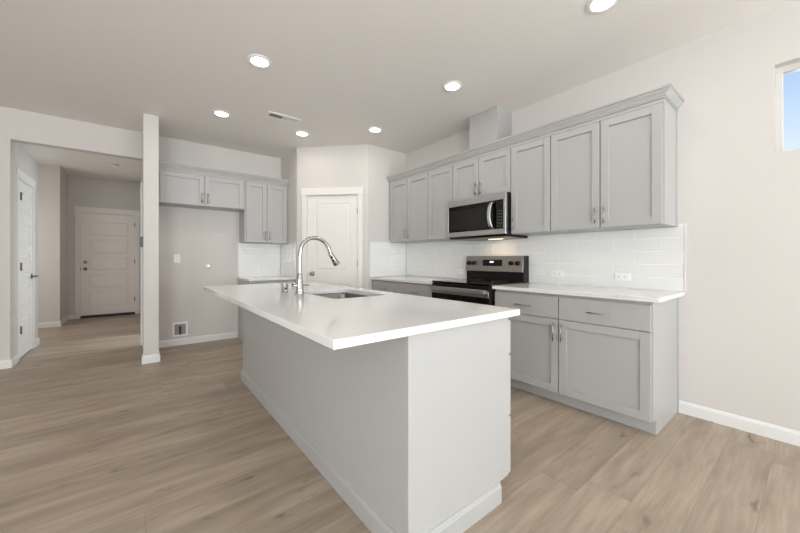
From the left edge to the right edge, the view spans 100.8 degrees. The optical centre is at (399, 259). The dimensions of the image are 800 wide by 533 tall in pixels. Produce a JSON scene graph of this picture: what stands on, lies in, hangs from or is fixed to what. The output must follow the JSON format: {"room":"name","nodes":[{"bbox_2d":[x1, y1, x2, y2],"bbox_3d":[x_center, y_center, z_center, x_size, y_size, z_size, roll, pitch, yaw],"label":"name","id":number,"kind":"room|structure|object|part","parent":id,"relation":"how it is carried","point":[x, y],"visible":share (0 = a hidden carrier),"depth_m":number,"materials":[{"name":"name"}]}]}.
{"room":"kitchen","nodes":[
{"label":"kitchen","id":0,"kind":"room"},
{"bbox_2d":[13,142,37,356],"bbox_3d":[-4.576,-0.227,3.979,0.120,2.740,1.120,0,0,-38],"label":"wall","id":1,"kind":"structure","parent":0,"point":[22,160],"depth_m":3.73,"materials":[{"name":"grey paint"}]},
{"bbox_2d":[17,168,38,360],"bbox_3d":[-4.525,0.063,3.969,0.178,2.160,0.804,0,0,-38],"label":"door","id":2,"kind":"structure","parent":1,"relation":"in","point":[26,275],"depth_m":3.98,"materials":[{"name":"white paint"}]},
{"bbox_3d":[-4.512,-0.657,3.979,0.011,0.216,0.386,0,0,-38],"label":"raised panel","id":3,"kind":"part","parent":2,"relation":"part of","materials":[{"name":"white paint"}]},
{"bbox_3d":[-4.512,-0.297,3.979,0.011,0.216,0.386,0,0,-38],"label":"raised panel","id":4,"kind":"part","parent":2,"relation":"part of","materials":[{"name":"white paint"}]},
{"bbox_3d":[-4.512,0.063,3.979,0.011,0.216,0.386,0,0,-38],"label":"raised panel","id":5,"kind":"part","parent":2,"relation":"part of","materials":[{"name":"white paint"}]},
{"bbox_3d":[-4.512,0.433,3.979,0.011,0.236,0.386,0,0,-38],"label":"raised panel","id":6,"kind":"part","parent":2,"relation":"part of","materials":[{"name":"white paint"}]},
{"bbox_3d":[-4.512,0.813,3.979,0.011,0.236,0.386,0,0,-38],"label":"raised panel","id":7,"kind":"part","parent":2,"relation":"part of","materials":[{"name":"white paint"}]},
{"bbox_3d":[-4.521,0.112,3.972,0.040,2.034,0.620,0,0,-38],"label":"panel","id":8,"kind":"part","parent":2,"relation":"part of","materials":[{"name":"white paint"}]},
{"bbox_2d":[35,338,39,346],"bbox_3d":[-4.948,1.099,4.283,0.354,0.088,0.209,0,0,-38],"label":"baseboard","id":9,"kind":"structure","parent":1,"relation":"attached to","point":[37,341],"depth_m":4.37,"materials":[{"name":"white paint"}]},
{"bbox_2d":[19,143,67,161],"bbox_3d":[-4.343,-1.452,4.164,0.475,0.290,1.120,0,0,-38],"label":"ceiling","id":10,"kind":"structure","parent":0,"point":[39,153],"depth_m":4.00,"materials":[{"name":"white paint"}]},
{"bbox_2d":[38,163,60,322],"bbox_3d":[-6.451,-0.227,5.212,1.550,2.740,0.120,0,0,-38],"label":"wall","id":11,"kind":"structure","parent":0,"point":[49,176],"depth_m":5.57,"materials":[{"name":"grey paint"}]},
{"bbox_2d":[38,314,73,327],"bbox_3d":[-6.613,1.099,5.528,1.588,0.088,0.844,0,0,-38],"label":"baseboard","id":12,"kind":"structure","parent":11,"relation":"attached to","point":[57,323],"depth_m":5.61,"materials":[{"name":"white paint"}]},
{"bbox_2d":[61,168,67,319],"bbox_3d":[-6.147,-0.227,5.981,0.120,2.740,0.710,0,0,-38],"label":"wall","id":13,"kind":"structure","parent":0,"point":[64,177],"depth_m":6.00,"materials":[{"name":"grey paint"}]},
{"bbox_2d":[68,176,140,318],"bbox_3d":[-5.877,-0.227,6.725,1.228,2.740,0.120,0,0,-38],"label":"wall","id":14,"kind":"structure","parent":0,"point":[82,191],"depth_m":6.52,"materials":[{"name":"grey paint"}]},
{"bbox_2d":[74,206,139,318],"bbox_3d":[-5.887,0.059,6.689,0.993,2.167,0.152,0,0,-38],"label":"door","id":15,"kind":"structure","parent":14,"relation":"in","point":[106,239],"depth_m":6.66,"materials":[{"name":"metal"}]},
{"bbox_3d":[-5.884,-0.612,6.685,0.593,0.266,0.011,0,0,-38],"label":"raised panel","id":16,"kind":"part","parent":15,"relation":"part of","materials":[{"name":"wood"}]},
{"bbox_3d":[-5.884,-0.257,6.685,0.593,0.246,0.011,0,0,-38],"label":"raised panel","id":17,"kind":"part","parent":15,"relation":"part of","materials":[{"name":"wood"}]},
{"bbox_3d":[-5.884,0.088,6.685,0.593,0.246,0.011,0,0,-38],"label":"raised panel","id":18,"kind":"part","parent":15,"relation":"part of","materials":[{"name":"wood"}]},
{"bbox_3d":[-5.884,0.433,6.685,0.593,0.246,0.011,0,0,-38],"label":"raised panel","id":19,"kind":"part","parent":15,"relation":"part of","materials":[{"name":"metal"}]},
{"bbox_3d":[-5.884,0.793,6.685,0.593,0.276,0.011,0,0,-38],"label":"raised panel","id":20,"kind":"part","parent":15,"relation":"part of","materials":[{"name":"wood"}]},
{"bbox_2d":[0,106,280,360],"bbox_3d":[-4.259,-0.227,3.446,6.195,2.740,0.120,0,0,-38],"label":"wall","id":21,"kind":"structure","parent":0,"point":[201,237],"depth_m":4.38,"materials":[{"name":"grey paint"}]},
{"bbox_2d":[0,355,17,368],"bbox_3d":[-5.403,1.099,2.602,3.154,0.088,0.244,0,0,-38],"label":"baseboard","id":22,"kind":"structure","parent":21,"relation":"attached to","point":[4,364],"depth_m":3.48,"materials":[{"name":"white paint"}]},
{"bbox_2d":[174,254,179,262],"bbox_3d":[-2.959,-0.012,4.392,0.072,0.115,0.008,0,0,-38],"label":"wall outlet","id":23,"kind":"object","parent":21,"relation":"attached to","point":[176,256],"visible":1,"depth_m":4.39,"materials":[{"name":"white plastic"}]},
{"bbox_2d":[172,321,187,336],"bbox_3d":[-2.927,0.931,4.404,0.174,0.187,0.030,0,0,-38],"label":"water valve box","id":24,"kind":"object","parent":21,"relation":"attached to","point":[179,328],"visible":1,"depth_m":4.40,"materials":[{"name":"white plastic"}]},
{"bbox_2d":[159,331,237,347],"bbox_3d":[-2.751,1.099,4.554,0.953,0.088,0.014,0,0,-38],"label":"baseboard","id":25,"kind":"structure","parent":21,"relation":"attached to","point":[189,340],"depth_m":4.53,"materials":[{"name":"white paint"}]},
{"bbox_2d":[159,167,244,211],"bbox_3d":[-2.637,-0.907,4.421,0.979,0.424,0.360,0,0,-38],"label":"upper cabinet","id":26,"kind":"object","parent":21,"relation":"attached to","point":[177,188],"visible":0.96,"depth_m":4.28,"materials":[{"name":"grey paint"}]},
{"bbox_3d":[-2.735,-0.894,4.168,0.466,0.390,0.020,0,0,-38],"label":"door","id":27,"kind":"part","parent":26,"relation":"part of","materials":[{"name":"grey paint"}]},
{"bbox_3d":[-2.553,-1.105,4.315,0.979,0.027,0.017,0,0,-38],"label":"rail","id":28,"kind":"part","parent":26,"relation":"part of","materials":[{"name":"grey paint"}]},
{"bbox_2d":[159,160,288,184],"bbox_3d":[-2.394,-1.154,4.604,1.586,0.070,0.374,0,0,-38],"label":"crown molding","id":29,"kind":"structure","parent":26,"relation":"on","point":[163,164],"depth_m":4.39,"materials":[{"name":"grey paint"}]},
{"bbox_3d":[-2.362,-0.894,4.462,0.468,0.390,0.020,0,0,-38],"label":"door","id":30,"kind":"part","parent":26,"relation":"part of","materials":[{"name":"grey paint"}]},
{"bbox_2d":[239,179,287,243],"bbox_3d":[-2.015,-0.680,4.913,0.607,0.877,0.360,0,0,-38],"label":"upper cabinet","id":31,"kind":"object","parent":21,"relation":"attached to","point":[264,219],"visible":0.98,"depth_m":4.78,"materials":[{"name":"grey paint"}]},
{"bbox_3d":[-2.044,-0.667,4.715,0.277,0.843,0.020,0,0,-38],"label":"door","id":32,"kind":"part","parent":31,"relation":"part of","materials":[{"name":"grey paint"}]},
{"bbox_3d":[-1.931,-1.105,4.807,0.607,0.027,0.017,0,0,-38],"label":"rail","id":33,"kind":"part","parent":31,"relation":"part of","materials":[{"name":"grey paint"}]},
{"bbox_3d":[-1.819,-0.667,4.892,0.282,0.843,0.020,0,0,-38],"label":"door","id":34,"kind":"part","parent":31,"relation":"part of","materials":[{"name":"grey paint"}]},
{"bbox_2d":[238,243,295,276],"bbox_3d":[-1.938,0.009,4.804,0.626,0.498,0.629,0,0,-38],"label":"tile backsplash","id":35,"kind":"structure","parent":21,"relation":"attached to","point":[266,256],"depth_m":5.02,"materials":[{"name":"white tile"}]},
{"bbox_2d":[141,113,158,355],"bbox_3d":[-4.081,-0.227,5.337,0.135,2.740,4.285,0,0,-38],"label":"wall","id":36,"kind":"structure","parent":0,"point":[150,163],"depth_m":3.66,"materials":[{"name":"grey paint"}]},
{"bbox_2d":[140,182,142,345],"bbox_3d":[-3.659,0.063,4.769,0.137,2.160,0.944,0,0,-38],"label":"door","id":37,"kind":"structure","parent":36,"relation":"in","point":[141,183],"depth_m":4.37,"materials":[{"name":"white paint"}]},
{"bbox_2d":[140,237,142,246],"bbox_3d":[-2.848,-0.193,3.644,0.030,0.112,0.070,0,0,-38],"label":"wall bracket","id":38,"kind":"object","parent":36,"relation":"attached to","point":[141,238],"visible":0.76,"depth_m":3.62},
{"bbox_2d":[142,352,159,363],"bbox_3d":[-2.963,1.099,3.924,0.163,0.088,0.709,0,0,-38],"label":"baseboard","id":39,"kind":"structure","parent":36,"relation":"attached to","point":[153,358],"depth_m":3.65,"materials":[{"name":"white paint"}]},
{"bbox_2d":[281,148,296,281],"bbox_3d":[-1.645,-0.227,5.036,0.120,2.740,0.630,0,0,-38],"label":"wall","id":40,"kind":"structure","parent":0,"point":[288,162],"depth_m":4.89,"materials":[{"name":"grey paint"}]},
{"bbox_2d":[297,144,367,288],"bbox_3d":[-0.956,-0.227,4.710,1.052,2.740,0.120,0,0,7],"label":"wall","id":41,"kind":"structure","parent":0,"point":[341,165],"depth_m":4.64,"materials":[{"name":"grey paint"}]},
{"bbox_2d":[301,187,362,288],"bbox_3d":[-0.949,0.070,4.682,0.893,2.147,0.165,0,0,7],"label":"door","id":42,"kind":"structure","parent":41,"relation":"in","point":[334,217],"depth_m":4.66,"materials":[{"name":"white paint"}]},
{"bbox_3d":[-0.950,-0.317,4.670,0.481,0.926,0.011,0,0,7],"label":"raised panel","id":43,"kind":"part","parent":42,"relation":"part of","materials":[{"name":"white paint"}]},
{"bbox_2d":[368,144,405,289],"bbox_3d":[-0.203,-0.227,4.850,0.700,2.740,0.120,0,0,-38],"label":"wall","id":44,"kind":"structure","parent":0,"point":[383,163],"depth_m":4.71,"materials":[{"name":"grey paint"}]},
{"bbox_2d":[0,0,795,183],"bbox_3d":[-1.679,-1.657,1.477,7.800,0.120,13.800,0,0,-38],"label":"ceiling","id":45,"kind":"structure","parent":0,"point":[342,68],"depth_m":2.65,"materials":[{"name":"white paint"}]},
{"bbox_2d":[109,163,118,167],"bbox_3d":[-4.812,-1.576,5.565,0.140,0.042,0.140,0,0,-38],"label":"smoke detector","id":46,"kind":"object","parent":45,"relation":"attached to","point":[110,164],"visible":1,"depth_m":5.53,"materials":[{"name":"white plastic"}]},
{"bbox_2d":[212,110,230,117],"bbox_3d":[-1.954,-1.592,3.620,0.184,0.010,0.184,0,0,-38],"label":"recessed light","id":47,"kind":"object","parent":45,"relation":"in","point":[220,113],"visible":1,"depth_m":3.60,"materials":[{"name":"white plastic"}]},
{"bbox_2d":[247,54,271,67],"bbox_3d":[-1.130,-1.592,2.664,0.184,0.010,0.184,0,0,-38],"label":"recessed light","id":48,"kind":"object","parent":45,"relation":"in","point":[260,61],"visible":1,"depth_m":2.66,"materials":[{"name":"white plastic"}]},
{"bbox_2d":[264,111,300,124],"bbox_3d":[-1.316,-1.593,3.724,0.367,0.008,0.155,0,0,-38],"label":"ceiling vent","id":49,"kind":"object","parent":45,"relation":"in","point":[269,114],"visible":1,"depth_m":3.72,"materials":[{"name":"white plastic"}]},
{"bbox_2d":[294,131,308,136],"bbox_3d":[-1.243,-1.592,4.195,0.184,0.010,0.184,0,0,-38],"label":"recessed light","id":50,"kind":"object","parent":45,"relation":"in","point":[298,133],"visible":1,"depth_m":4.18,"materials":[{"name":"white plastic"}]},
{"bbox_2d":[368,127,382,132],"bbox_3d":[-0.305,-1.592,4.066,0.184,0.010,0.184,0,0,-38],"label":"recessed light","id":51,"kind":"object","parent":45,"relation":"in","point":[370,129],"visible":1,"depth_m":4.05,"materials":[{"name":"white"}]},
{"bbox_2d":[442,81,462,91],"bbox_3d":[0.483,-1.592,3.046,0.184,0.010,0.184,0,0,-38],"label":"recessed light","id":52,"kind":"object","parent":45,"relation":"in","point":[450,86],"visible":1,"depth_m":3.04,"materials":[{"name":"white plastic"}]},
{"bbox_2d":[469,106,510,148],"bbox_3d":[0.995,-1.393,3.652,0.263,0.406,0.363,0,0,-38],"label":"chase","id":53,"kind":"object","parent":45,"relation":"attached to","point":[492,124],"visible":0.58,"depth_m":3.53,"materials":[{"name":"grey paint"}]},
{"bbox_2d":[586,0,618,13],"bbox_3d":[1.259,-1.592,2.052,0.184,0.010,0.184,0,0,-38],"label":"recessed light","id":54,"kind":"object","parent":45,"relation":"in","point":[593,6],"visible":1,"depth_m":2.07,"materials":[{"name":"white plastic"}]},
{"bbox_2d":[0,314,799,532],"bbox_3d":[-1.679,1.203,1.477,7.800,0.120,13.800,0,0,-38],"label":"floor","id":55,"kind":"structure","parent":0,"point":[95,438],"depth_m":1.89,"materials":[{"name":"brown wood"}]},
{"bbox_2d":[238,279,293,340],"bbox_3d":[-1.936,0.716,4.800,0.624,0.854,0.635,0,0,-38],"label":"base cabinet","id":56,"kind":"object","parent":55,"relation":"on","point":[240,282],"visible":0.04,"depth_m":4.69,"materials":[{"name":"grey paint"}]},
{"bbox_2d":[238,276,295,280],"bbox_3d":[-1.939,0.273,4.799,0.634,0.030,0.633,0,0,-38],"label":"countertop","id":57,"kind":"structure","parent":56,"relation":"on","point":[255,278],"depth_m":4.66,"materials":[{"name":"white stone"}]},
{"bbox_3d":[-1.765,0.384,4.584,0.608,0.158,0.020,0,0,-38],"label":"drawer","id":58,"kind":"part","parent":56,"relation":"part of","materials":[{"name":"grey paint"}]},
{"bbox_2d":[241,308,509,532],"bbox_3d":[-0.469,0.708,2.393,0.703,0.870,2.493,0,0,-38],"label":"kitchen island","id":59,"kind":"object","parent":55,"relation":"on","point":[412,433],"visible":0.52,"depth_m":1.45,"materials":[{"name":"grey paint"}]},
{"bbox_3d":[-0.727,0.708,2.189,0.018,0.870,2.429,0,0,-38],"label":"panel","id":60,"kind":"part","parent":59,"relation":"part of","materials":[{"name":"grey paint"}]},
{"bbox_2d":[204,282,519,349],"bbox_3d":[-0.590,0.258,2.296,1.003,0.030,2.527,0,0,-38],"label":"island countertop","id":61,"kind":"structure","parent":59,"relation":"on","point":[335,324],"depth_m":1.57,"materials":[{"name":"white stone"}]},
{"bbox_2d":[281,283,287,292],"bbox_3d":[-0.847,0.208,2.429,0.050,0.068,0.050,0,0,-38],"label":"air gap cap","id":62,"kind":"object","parent":61,"relation":"on","point":[284,285],"visible":0.99,"depth_m":2.41,"materials":[{"name":"silver metal"}]},
{"bbox_2d":[292,236,338,293],"bbox_3d":[-0.614,0.036,2.410,0.364,0.411,0.093,0,0,-38],"label":"kitchen faucet","id":63,"kind":"object","parent":61,"relation":"on","point":[299,286],"visible":1,"depth_m":2.32,"materials":[{"name":"silver metal"}]},
{"bbox_3d":[-0.703,0.182,2.342,0.134,0.034,0.071,0,0,-28],"label":"lever","id":64,"kind":"part","parent":63,"relation":"part of","materials":[{"name":"silver metal"}]},
{"bbox_2d":[314,293,366,298],"bbox_3d":[-0.425,0.377,2.380,0.443,0.204,0.640,0,0,-38],"label":"sink","id":65,"kind":"object","parent":61,"relation":"in","point":[329,295],"visible":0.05,"depth_m":2.67,"materials":[{"name":"metal"}]},
{"bbox_3d":[0.275,0.708,1.421,0.636,0.870,0.018,0,0,-38],"label":"panel","id":66,"kind":"part","parent":59,"relation":"part of","materials":[{"name":"grey paint"}]},
{"bbox_3d":[0.398,0.905,1.796,0.020,0.275,0.447,0,0,-38],"label":"drawer","id":67,"kind":"part","parent":59,"relation":"part of","materials":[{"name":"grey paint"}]},
{"bbox_3d":[0.398,0.615,1.796,0.020,0.294,0.447,0,0,-38],"label":"drawer","id":68,"kind":"part","parent":59,"relation":"part of","materials":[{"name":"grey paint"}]},
{"bbox_3d":[0.398,0.380,1.796,0.020,0.164,0.447,0,0,-38],"label":"drawer","id":69,"kind":"part","parent":59,"relation":"part of","materials":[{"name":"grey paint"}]},
{"bbox_2d":[373,280,431,297],"bbox_3d":[0.227,0.711,4.311,0.650,0.864,1.252,0,0,-38],"label":"base cabinet","id":70,"kind":"object","parent":55,"relation":"on","point":[425,290],"visible":0.19,"depth_m":4.06,"materials":[{"name":"grey paint"}]},
{"bbox_3d":[-0.188,0.378,4.379,0.020,0.170,0.604,0,0,-38],"label":"drawer","id":71,"kind":"part","parent":70,"relation":"part of","materials":[{"name":"grey paint"}]},
{"bbox_2d":[370,276,451,284],"bbox_3d":[0.229,0.262,4.311,0.648,0.030,1.258,0,0,-38],"label":"countertop","id":72,"kind":"structure","parent":70,"relation":"on","point":[410,279],"depth_m":4.28,"materials":[{"name":"white stone"}]},
{"bbox_3d":[0.197,0.378,3.893,0.020,0.170,0.621,0,0,-38],"label":"drawer","id":73,"kind":"part","parent":70,"relation":"part of","materials":[{"name":"grey paint"}]},
{"bbox_2d":[432,256,528,305],"bbox_3d":[0.818,0.553,3.487,0.719,1.180,0.752,0,0,-38],"label":"range","id":74,"kind":"object","parent":55,"relation":"on","point":[483,272],"visible":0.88,"depth_m":3.43,"materials":[{"name":"silver metal"}]},
{"bbox_3d":[0.566,0.299,3.265,0.046,0.040,0.675,0,0,-38],"label":"handle","id":75,"kind":"part","parent":74,"relation":"part of","materials":[{"name":"silver metal"}]},
{"bbox_3d":[0.576,0.326,3.295,0.006,0.058,0.742,0,0,-38],"label":"door trim","id":76,"kind":"part","parent":74,"relation":"part of","materials":[{"name":"silver metal"}]},
{"bbox_3d":[0.577,0.619,3.296,0.004,0.524,0.742,0,0,-38],"label":"door glass","id":77,"kind":"part","parent":74,"relation":"part of","materials":[{"name":"black glass"}]},
{"bbox_3d":[0.592,0.569,3.308,0.034,0.638,0.742,0,0,-38],"label":"oven door","id":78,"kind":"part","parent":74,"relation":"part of","materials":[{"name":"black glass"}]},
{"bbox_2d":[432,279,523,285],"bbox_3d":[0.804,0.237,3.476,0.564,0.018,0.752,0,0,-38],"label":"cooktop","id":79,"kind":"object","parent":74,"relation":"in","point":[452,282],"depth_m":3.42,"materials":[{"name":"black glass"}]},
{"bbox_3d":[1.016,0.048,3.644,0.023,0.170,0.742,0,0,-38],"label":"control panel","id":80,"kind":"part","parent":74,"relation":"part of","materials":[{"name":"silver metal"}]},
{"bbox_2d":[495,289,678,434],"bbox_3d":[1.466,0.707,2.746,0.650,0.872,1.196,0,0,-38],"label":"base cabinet","id":81,"kind":"object","parent":55,"relation":"on","point":[617,360],"visible":0.75,"depth_m":2.39,"materials":[{"name":"grey paint"}]},
{"bbox_3d":[1.056,0.378,2.807,0.020,0.170,0.579,0,0,-38],"label":"drawer","id":82,"kind":"part","parent":81,"relation":"part of","materials":[{"name":"grey paint"}]},
{"bbox_3d":[1.056,0.756,2.808,0.020,0.574,0.579,0,0,-38],"label":"door","id":83,"kind":"part","parent":81,"relation":"part of","materials":[{"name":"grey paint"}]},
{"bbox_2d":[492,283,684,302],"bbox_3d":[1.476,0.255,2.735,0.648,0.030,1.234,0,0,-38],"label":"countertop","id":84,"kind":"structure","parent":81,"relation":"on","point":[657,296],"depth_m":2.48,"materials":[{"name":"white stone"}]},
{"bbox_3d":[1.402,0.383,2.329,0.032,0.009,0.150,0,0,-38],"label":"handle","id":85,"kind":"part","parent":81,"relation":"part of","materials":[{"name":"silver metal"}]},
{"bbox_3d":[1.422,0.378,2.345,0.020,0.170,0.587,0,0,-38],"label":"drawer","id":86,"kind":"part","parent":81,"relation":"part of","materials":[{"name":"grey paint"}]},
{"bbox_3d":[1.422,0.756,2.345,0.020,0.574,0.587,0,0,-38],"label":"door","id":87,"kind":"part","parent":81,"relation":"part of","materials":[{"name":"grey paint"}]},
{"bbox_2d":[406,0,799,430],"bbox_3d":[2.738,-0.227,1.777,0.140,2.740,8.590,0,0,-38],"label":"wall","id":88,"kind":"structure","parent":0,"point":[738,198],"depth_m":2.25,"materials":[{"name":"grey paint"}]},
{"bbox_2d":[390,171,441,242],"bbox_3d":[0.217,-0.682,4.558,0.360,0.873,0.809,0,0,-38],"label":"upper cabinet","id":89,"kind":"object","parent":88,"relation":"attached to","point":[408,195],"visible":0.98,"depth_m":4.43,"materials":[{"name":"grey paint"}]},
{"bbox_3d":[-0.016,-0.669,4.630,0.020,0.839,0.391,0,0,-38],"label":"door","id":90,"kind":"part","parent":89,"relation":"part of","materials":[{"name":"grey paint"}]},
{"bbox_3d":[0.110,-1.105,4.474,0.017,0.027,0.809,0,0,-38],"label":"rail","id":91,"kind":"part","parent":89,"relation":"part of","materials":[{"name":"grey paint"}]},
{"bbox_3d":[0.233,-0.669,4.316,0.020,0.839,0.396,0,0,-38],"label":"door","id":92,"kind":"part","parent":89,"relation":"part of","materials":[{"name":"grey paint"}]},
{"bbox_2d":[428,163,452,240],"bbox_3d":[0.608,-0.682,4.089,0.328,0.873,0.414,0,0,-38],"label":"upper cabinet","id":93,"kind":"object","parent":88,"relation":"attached to","point":[440,179],"visible":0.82,"depth_m":4.01,"materials":[{"name":"grey paint"}]},
{"bbox_3d":[0.490,-1.105,3.995,0.017,0.027,0.414,0,0,-38],"label":"rail","id":94,"kind":"part","parent":93,"relation":"part of","materials":[{"name":"grey paint"}]},
{"bbox_2d":[453,145,510,200],"bbox_3d":[0.961,-0.888,3.618,0.360,0.462,0.762,0,0,-38],"label":"upper cabinet","id":95,"kind":"object","parent":88,"relation":"attached to","point":[487,173],"visible":0.8,"depth_m":3.49,"materials":[{"name":"grey paint"}]},
{"bbox_3d":[0.732,-0.875,3.685,0.020,0.428,0.365,0,0,-38],"label":"door","id":96,"kind":"part","parent":95,"relation":"part of","materials":[{"name":"grey paint"}]},
{"bbox_3d":[0.855,-1.105,3.534,0.017,0.027,0.762,0,0,-38],"label":"rail","id":97,"kind":"part","parent":95,"relation":"part of","materials":[{"name":"grey paint"}]},
{"bbox_2d":[448,191,527,240],"bbox_3d":[0.913,-0.436,3.582,0.454,0.436,0.757,0,0,-38],"label":"microwave oven","id":98,"kind":"object","parent":95,"relation":"attached to","point":[485,217],"visible":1,"depth_m":3.42,"materials":[{"name":"silver metal"}]},
{"bbox_3d":[0.788,-0.443,3.492,0.026,0.285,0.718,0,0,-38],"label":"glass","id":99,"kind":"part","parent":98,"relation":"part of","materials":[{"name":"black glass"}]},
{"bbox_3d":[0.791,-0.452,3.485,0.030,0.405,0.757,0,0,-38],"label":"frame","id":100,"kind":"part","parent":98,"relation":"part of","materials":[{"name":"silver metal"}]},
{"bbox_3d":[0.902,-0.440,3.282,0.073,0.265,0.042,0,0,-21],"label":"handle","id":101,"kind":"part","parent":98,"relation":"part of","materials":[{"name":"silver metal"}]},
{"bbox_3d":[0.968,-0.875,3.387,0.020,0.428,0.381,0,0,-38],"label":"door","id":102,"kind":"part","parent":95,"relation":"part of","materials":[{"name":"grey paint"}]},
{"bbox_2d":[370,223,685,291],"bbox_3d":[0.850,-0.014,3.526,0.649,0.506,3.263,0,0,-38],"label":"tile backsplash","id":103,"kind":"structure","parent":88,"relation":"attached to","point":[654,258],"depth_m":3.08,"materials":[{"name":"white tile"}]},
{"bbox_2d":[458,269,464,273],"bbox_3d":[0.765,0.151,4.133,0.008,0.072,0.115,0,0,-38],"label":"wall outlet","id":104,"kind":"object","parent":103,"relation":"attached to","point":[460,271],"visible":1,"depth_m":4.12,"materials":[{"name":"white plastic"}]},
{"bbox_2d":[551,270,562,277],"bbox_3d":[1.514,0.137,3.187,0.008,0.072,0.115,0,0,-38],"label":"wall outlet","id":105,"kind":"object","parent":103,"relation":"attached to","point":[554,273],"visible":1,"depth_m":3.18,"materials":[{"name":"white plastic"}]},
{"bbox_2d":[615,272,629,280],"bbox_3d":[1.853,0.145,2.758,0.008,0.072,0.115,0,0,-38],"label":"wall outlet","id":106,"kind":"object","parent":103,"relation":"attached to","point":[619,276],"visible":1,"depth_m":2.75,"materials":[{"name":"white plastic"}]},
{"bbox_3d":[2.110,-0.014,2.448,0.011,0.506,0.008,0,0,-38],"label":"edge trim","id":107,"kind":"part","parent":103,"relation":"part of","materials":[{"name":"metal"}]},
{"bbox_2d":[511,133,564,235],"bbox_3d":[1.320,-0.682,3.164,0.360,0.873,0.396,0,0,-38],"label":"upper cabinet","id":108,"kind":"object","parent":88,"relation":"attached to","point":[530,158],"visible":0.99,"depth_m":3.07,"materials":[{"name":"grey paint"}]},
{"bbox_3d":[1.214,-1.105,3.080,0.017,0.027,0.396,0,0,-38],"label":"rail","id":109,"kind":"part","parent":108,"relation":"part of","materials":[{"name":"grey paint"}]},
{"bbox_2d":[551,98,676,232],"bbox_3d":[1.694,-0.682,2.691,0.360,0.873,0.809,0,0,-38],"label":"upper cabinet","id":110,"kind":"object","parent":88,"relation":"attached to","point":[618,170],"visible":1,"depth_m":2.52,"materials":[{"name":"grey paint"}]},
{"bbox_2d":[386,82,684,181],"bbox_3d":[0.956,-1.154,3.612,0.374,0.070,3.252,0,0,-38],"label":"crown molding","id":111,"kind":"structure","parent":110,"relation":"on","point":[667,91],"depth_m":2.78,"materials":[{"name":"grey paint"}]},
{"bbox_3d":[1.458,-0.669,2.767,0.020,0.839,0.392,0,0,-38],"label":"door","id":112,"kind":"part","parent":110,"relation":"part of","materials":[{"name":"grey paint"}]},
{"bbox_3d":[1.542,-0.343,2.619,0.032,0.130,0.009,0,0,-38],"label":"handle","id":113,"kind":"part","parent":110,"relation":"part of","materials":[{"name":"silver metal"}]},
{"bbox_3d":[1.582,-0.343,2.569,0.032,0.130,0.009,0,0,-38],"label":"handle","id":114,"kind":"part","parent":110,"relation":"part of","materials":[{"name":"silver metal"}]},
{"bbox_3d":[1.586,-1.105,2.609,0.017,0.027,0.804,0,0,-38],"label":"rail","id":115,"kind":"part","parent":110,"relation":"part of","materials":[{"name":"grey paint"}]},
{"bbox_3d":[1.705,-0.669,2.455,0.020,0.839,0.387,0,0,-38],"label":"door","id":116,"kind":"part","parent":110,"relation":"part of","materials":[{"name":"grey paint"}]},
{"bbox_2d":[679,400,799,446],"bbox_3d":[3.653,1.099,0.496,0.014,0.088,5.045,0,0,-38],"label":"baseboard","id":117,"kind":"structure","parent":88,"relation":"attached to","point":[775,432],"depth_m":2.21,"materials":[{"name":"white paint"}]},
{"bbox_2d":[775,62,799,152],"bbox_3d":[2.842,-0.960,1.689,0.057,0.561,1.222,0,0,-38],"label":"window","id":118,"kind":"structure","parent":88,"relation":"in","point":[779,72],"depth_m":2.14,"materials":[{"name":"plastic"}]}
]}

